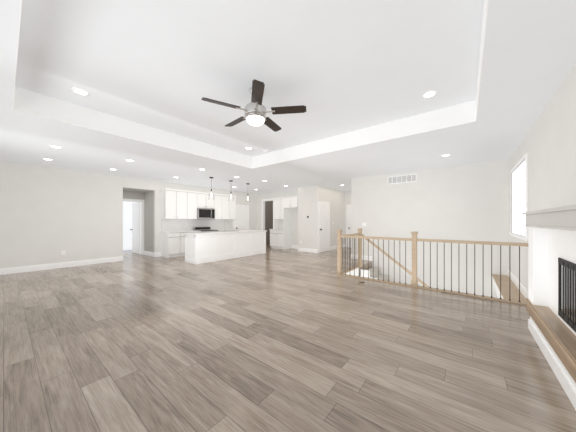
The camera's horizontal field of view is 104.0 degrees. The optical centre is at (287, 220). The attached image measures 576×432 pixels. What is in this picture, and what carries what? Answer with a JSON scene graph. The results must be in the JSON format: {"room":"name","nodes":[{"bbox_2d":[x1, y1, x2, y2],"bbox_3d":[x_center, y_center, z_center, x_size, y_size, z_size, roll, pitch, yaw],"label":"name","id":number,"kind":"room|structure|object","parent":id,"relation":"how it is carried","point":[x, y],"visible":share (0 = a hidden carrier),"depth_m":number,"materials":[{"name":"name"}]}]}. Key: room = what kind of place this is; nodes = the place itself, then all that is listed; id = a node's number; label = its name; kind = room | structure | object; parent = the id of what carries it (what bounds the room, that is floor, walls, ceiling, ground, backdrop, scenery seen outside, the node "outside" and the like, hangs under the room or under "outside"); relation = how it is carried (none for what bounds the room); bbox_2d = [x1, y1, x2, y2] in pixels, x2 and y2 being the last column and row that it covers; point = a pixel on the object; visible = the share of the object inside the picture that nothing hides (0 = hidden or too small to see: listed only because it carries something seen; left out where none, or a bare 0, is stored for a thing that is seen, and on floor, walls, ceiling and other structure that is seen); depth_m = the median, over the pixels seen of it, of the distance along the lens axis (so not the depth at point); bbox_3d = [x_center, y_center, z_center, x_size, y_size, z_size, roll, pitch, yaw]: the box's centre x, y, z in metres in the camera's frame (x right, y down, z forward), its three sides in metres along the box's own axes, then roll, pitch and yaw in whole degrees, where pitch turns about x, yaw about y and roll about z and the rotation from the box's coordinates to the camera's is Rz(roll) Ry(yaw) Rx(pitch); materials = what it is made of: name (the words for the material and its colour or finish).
{"room":"living room","nodes":[
{"label":"living room","id":0,"kind":"room"},
{"bbox_2d":[0,160,257,268],"bbox_3d":[-4.695,-0.325,8.369,0.150,3.250,10.000,0,0,38],"label":"wall","id":1,"kind":"structure","parent":0,"point":[48,215],"depth_m":6.32,"materials":[{"name":"paint"}]},
{"bbox_2d":[161,188,200,219],"bbox_3d":[-4.137,-0.625,8.684,0.330,1.110,1.288,0,0,38],"label":"upper cabinet","id":2,"kind":"object","parent":1,"relation":"attached to","point":[179,219],"depth_m":8.49,"materials":[{"name":"white wood"}]},
{"bbox_2d":[201,192,212,207],"bbox_3d":[-3.534,-0.850,9.446,0.330,0.660,0.776,0,0,38],"label":"upper cabinet","id":3,"kind":"object","parent":1,"relation":"attached to","point":[205,203],"depth_m":9.36,"materials":[{"name":"white wood"}]},
{"bbox_2d":[197,208,214,218],"bbox_3d":[-3.485,-0.300,9.407,0.423,0.430,0.770,0,0,38],"label":"microwave","id":4,"kind":"object","parent":3,"relation":"attached to","point":[203,213],"visible":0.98,"depth_m":9.24,"materials":[{"name":"silver metal"}]},
{"bbox_2d":[209,193,235,219],"bbox_3d":[-2.950,-0.625,10.184,0.330,1.110,1.228,0,0,38],"label":"upper cabinet","id":5,"kind":"object","parent":1,"relation":"attached to","point":[224,210],"depth_m":10.07,"materials":[{"name":"white wood"}]},
{"bbox_2d":[233,205,248,229],"bbox_3d":[-2.314,0.247,11.242,0.018,2.105,1.010,0,0,38],"label":"door frame","id":6,"kind":"structure","parent":1,"relation":"attached to","point":[248,216],"depth_m":11.43,"materials":[{"name":"white wood"}]},
{"bbox_2d":[235,206,247,230],"bbox_3d":[-2.288,0.283,11.220,0.084,2.018,0.812,0,0,38],"label":"pantry door","id":7,"kind":"structure","parent":1,"relation":"in","point":[241,222],"depth_m":11.23,"materials":[{"name":"white wood"}]},
{"bbox_2d":[123,188,153,252],"bbox_3d":[-5.625,-0.325,8.161,1.050,3.250,1.280,0,0,38],"label":"wall","id":8,"kind":"structure","parent":0,"point":[147,196],"depth_m":7.90,"materials":[{"name":"paint"}]},
{"bbox_2d":[123,198,143,254],"bbox_3d":[-5.947,0.237,8.467,0.170,2.125,0.930,0,0,38],"label":"door frame","id":9,"kind":"structure","parent":8,"relation":"attached to","point":[141,224],"depth_m":8.74,"materials":[{"name":"white wood"}]},
{"bbox_2d":[130,202,139,253],"bbox_3d":[-6.100,0.275,9.028,0.760,2.030,0.190,0,0,38],"label":"hall door","id":10,"kind":"structure","parent":8,"relation":"in","point":[135,229],"depth_m":8.94,"materials":[{"name":"white wood"}]},
{"bbox_2d":[211,228,239,231],"bbox_3d":[-2.817,0.400,10.119,0.619,0.040,1.165,0,0,38],"label":"countertop","id":11,"kind":"structure","parent":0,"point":[219,229],"depth_m":10.06,"materials":[{"name":"white stone"}]},
{"bbox_2d":[265,201,272,242],"bbox_3d":[-1.314,-0.325,13.045,0.150,3.250,1.530,0,0,38],"label":"wall","id":12,"kind":"structure","parent":0,"point":[268,215],"depth_m":13.13,"materials":[{"name":"beige paint"}]},
{"bbox_2d":[258,190,297,245],"bbox_3d":[-0.424,-0.325,11.270,3.250,3.250,0.150,0,0,38],"label":"wall","id":13,"kind":"structure","parent":0,"point":[271,195],"depth_m":11.01,"materials":[{"name":"paint"}]},
{"bbox_2d":[262,199,273,229],"bbox_3d":[-0.998,0.083,11.713,0.890,2.435,0.170,0,0,38],"label":"door frame","id":14,"kind":"structure","parent":13,"relation":"attached to","point":[263,214],"depth_m":11.88,"materials":[{"name":"white wood"}]},
{"bbox_2d":[273,197,292,219],"bbox_3d":[-0.265,-0.595,10.834,0.860,1.050,0.330,0,0,38],"label":"upper cabinet","id":15,"kind":"object","parent":13,"relation":"attached to","point":[280,213],"depth_m":10.70,"materials":[{"name":"white wood"}]},
{"bbox_2d":[281,196,297,207],"bbox_3d":[0.295,-0.850,10.207,0.796,0.540,0.619,0,0,38],"label":"upper cabinet","id":16,"kind":"object","parent":13,"relation":"attached to","point":[286,202],"depth_m":9.99,"materials":[{"name":"white wood"}]},
{"bbox_2d":[0,243,575,431],"bbox_3d":[-0.947,1.450,6.902,11.950,0.300,12.350,0,0,38],"label":"floor","id":17,"kind":"structure","parent":0,"point":[281,340],"depth_m":2.21,"materials":[{"name":"brown wood"}]},
{"bbox_2d":[161,232,195,257],"bbox_3d":[-4.055,0.860,8.567,0.605,0.880,1.245,0,0,38],"label":"base cabinet","id":18,"kind":"object","parent":17,"relation":"on","point":[172,243],"depth_m":8.12,"materials":[{"name":"white wood"}]},
{"bbox_2d":[193,226,217,231],"bbox_3d":[-3.384,0.755,9.327,0.681,1.030,0.770,0,0,38],"label":"range","id":19,"kind":"object","parent":17,"relation":"on","point":[204,229],"visible":0.21,"depth_m":9.33,"materials":[{"name":"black metal"}]},
{"bbox_2d":[185,232,265,263],"bbox_3d":[-2.073,0.860,8.102,0.635,0.880,3.025,0,0,38],"label":"kitchen island","id":20,"kind":"object","parent":17,"relation":"on","point":[203,247],"depth_m":7.51,"materials":[{"name":"white wood"}]},
{"bbox_2d":[184,230,259,235],"bbox_3d":[-2.070,0.400,8.109,0.690,0.040,3.090,0,0,38],"label":"island countertop","id":21,"kind":"structure","parent":20,"relation":"on","point":[197,233],"depth_m":7.09,"materials":[{"name":"white stone"}]},
{"bbox_2d":[269,228,291,247],"bbox_3d":[-0.348,0.860,10.729,0.860,0.880,0.599,0,0,38],"label":"base cabinet","id":22,"kind":"object","parent":17,"relation":"on","point":[281,237],"depth_m":10.47,"materials":[{"name":"white wood"}]},
{"bbox_2d":[273,228,284,231],"bbox_3d":[-0.354,0.400,10.721,0.880,0.040,0.619,0,0,38],"label":"countertop","id":23,"kind":"structure","parent":22,"relation":"on","point":[279,229],"depth_m":10.42,"materials":[{"name":"white stone"}]},
{"bbox_2d":[346,268,358,275],"bbox_3d":[1.659,1.450,5.955,0.012,0.299,1.200,0,0,38],"label":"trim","id":24,"kind":"structure","parent":17,"relation":"attached to","point":[356,270],"depth_m":6.20,"materials":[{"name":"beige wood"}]},
{"bbox_2d":[337,230,527,304],"bbox_3d":[2.481,0.755,4.471,3.251,1.088,0.108,0,0,38],"label":"stair railing","id":25,"kind":"object","parent":17,"relation":"on","point":[414,239],"depth_m":4.44,"materials":[{"name":"beige wood"}]},
{"bbox_2d":[522,204,575,409],"bbox_3d":[2.328,0.598,1.862,0.255,1.405,2.160,0,0,38],"label":"fireplace","id":26,"kind":"object","parent":17,"relation":"on","point":[550,300],"visible":1,"depth_m":2.10,"materials":[{"name":"white paint"}]},
{"bbox_2d":[0,0,575,193],"bbox_3d":[-0.947,-1.705,6.902,11.950,0.490,12.350,0,0,38],"label":"ceiling","id":27,"kind":"structure","parent":0,"point":[336,67],"depth_m":2.83,"materials":[{"name":"paint"}]},
{"bbox_2d":[71,88,89,95],"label":"recessed light","id":28,"kind":"object","parent":27,"relation":"in","point":[79,91],"depth_m":3.09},
{"bbox_2d":[208,177,214,199],"bbox_3d":[-2.555,-1.080,7.505,0.200,0.760,0.200,0,0,38],"label":"pendant light","id":29,"kind":"object","parent":27,"relation":"hanging from","point":[211,195],"visible":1,"depth_m":7.49,"materials":[{"name":"brown metal"}]},
{"bbox_2d":[228,180,233,201],"bbox_3d":[-2.059,-1.080,8.132,0.200,0.760,0.200,0,0,38],"label":"pendant light","id":30,"kind":"object","parent":27,"relation":"hanging from","point":[230,196],"visible":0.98,"depth_m":8.11,"materials":[{"name":"brown metal"}]},
{"bbox_2d":[201,79,305,131],"bbox_3d":[-0.465,-1.546,3.100,1.308,0.468,1.340,0,0,38],"label":"ceiling fan","id":31,"kind":"object","parent":27,"relation":"hanging from","point":[255,111],"visible":1,"depth_m":2.96,"materials":[{"name":"brown wood"}]},
{"bbox_2d":[422,90,437,97],"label":"recessed light","id":32,"kind":"object","parent":27,"relation":"in","point":[428,94],"depth_m":3.15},
{"bbox_2d":[298,185,344,248],"bbox_3d":[1.669,-0.325,10.506,0.980,3.250,2.750,0,0,38],"label":"wall","id":33,"kind":"structure","parent":0,"point":[309,197],"depth_m":9.59,"materials":[{"name":"paint"}]},
{"bbox_2d":[318,201,329,252],"bbox_3d":[1.531,0.247,9.526,0.018,2.105,1.010,0,0,38],"label":"door frame","id":34,"kind":"structure","parent":33,"relation":"attached to","point":[318,223],"depth_m":9.43,"materials":[{"name":"white wood"}]},
{"bbox_2d":[319,203,328,252],"bbox_3d":[1.557,0.283,9.504,0.084,2.018,0.812,0,0,38],"label":"door","id":35,"kind":"structure","parent":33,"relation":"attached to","point":[323,227],"depth_m":9.48,"materials":[{"name":"white wood"}]},
{"bbox_2d":[345,191,350,247],"bbox_3d":[3.495,-0.325,10.719,1.620,3.250,0.150,0,0,38],"label":"wall","id":36,"kind":"structure","parent":0,"point":[347,197],"depth_m":11.09,"materials":[{"name":"paint"}]},
{"bbox_2d":[346,204,350,246],"bbox_3d":[3.270,0.247,10.789,1.010,2.105,0.018,0,0,38],"label":"door frame","id":37,"kind":"structure","parent":36,"relation":"attached to","point":[347,221],"depth_m":11.08,"materials":[{"name":"white wood"}]},
{"bbox_2d":[348,206,350,247],"bbox_3d":[3.248,0.283,10.762,0.812,2.018,0.084,0,0,38],"label":"door","id":38,"kind":"structure","parent":36,"relation":"in","point":[349,224],"depth_m":10.99,"materials":[{"name":"white wood"}]},
{"bbox_2d":[351,160,508,297],"bbox_3d":[3.767,0.475,6.615,3.900,4.850,0.150,0,0,38],"label":"wall","id":39,"kind":"structure","parent":0,"point":[469,202],"depth_m":6.16,"materials":[{"name":"paint"}]},
{"bbox_2d":[0,244,527,297],"bbox_3d":[-0.663,1.226,6.454,10.650,0.147,11.700,0,0,38],"label":"baseboard","id":40,"kind":"structure","parent":39,"relation":"attached to","point":[513,278],"depth_m":6.28,"materials":[{"name":"white wood"}]},
{"bbox_2d":[388,173,416,183],"bbox_3d":[3.426,-1.260,6.780,0.800,0.240,0.012,0,0,38],"label":"air vent","id":41,"kind":"object","parent":39,"relation":"in","point":[408,178],"visible":1,"depth_m":6.76,"materials":[{"name":"grey metal"}]},
{"bbox_2d":[509,64,575,290],"bbox_3d":[2.625,0.475,1.908,0.150,4.850,8.950,0,0,38],"label":"wall","id":42,"kind":"structure","parent":0,"point":[547,144],"depth_m":2.72,"materials":[{"name":"paint"}]},
{"bbox_2d":[492,274,525,301],"bbox_3d":[4.381,1.450,4.490,0.300,0.300,2.420,0,0,38],"label":"trim","id":43,"kind":"structure","parent":42,"relation":"attached to","point":[514,292],"depth_m":4.42,"materials":[{"name":"beige wood"}]},
{"bbox_2d":[509,153,527,240],"bbox_3d":[4.480,-0.400,4.381,0.070,1.460,1.690,0,0,38],"label":"window","id":44,"kind":"structure","parent":42,"relation":"in","point":[519,192],"depth_m":4.31,"materials":[{"name":"white glass"}]},
{"bbox_3d":[3.235,2.325,5.378,3.500,1.450,2.750,0,0,38],"label":"wall","id":45,"kind":"structure","parent":0,"visible":0},
{"bbox_2d":[361,267,387,280],"bbox_3d":[3.120,2.135,6.341,1.785,1.490,1.077,0,0,38],"label":"stairs","id":46,"kind":"structure","parent":45,"relation":"attached to","point":[375,274],"depth_m":6.69,"materials":[{"name":"carpet"}]}
]}

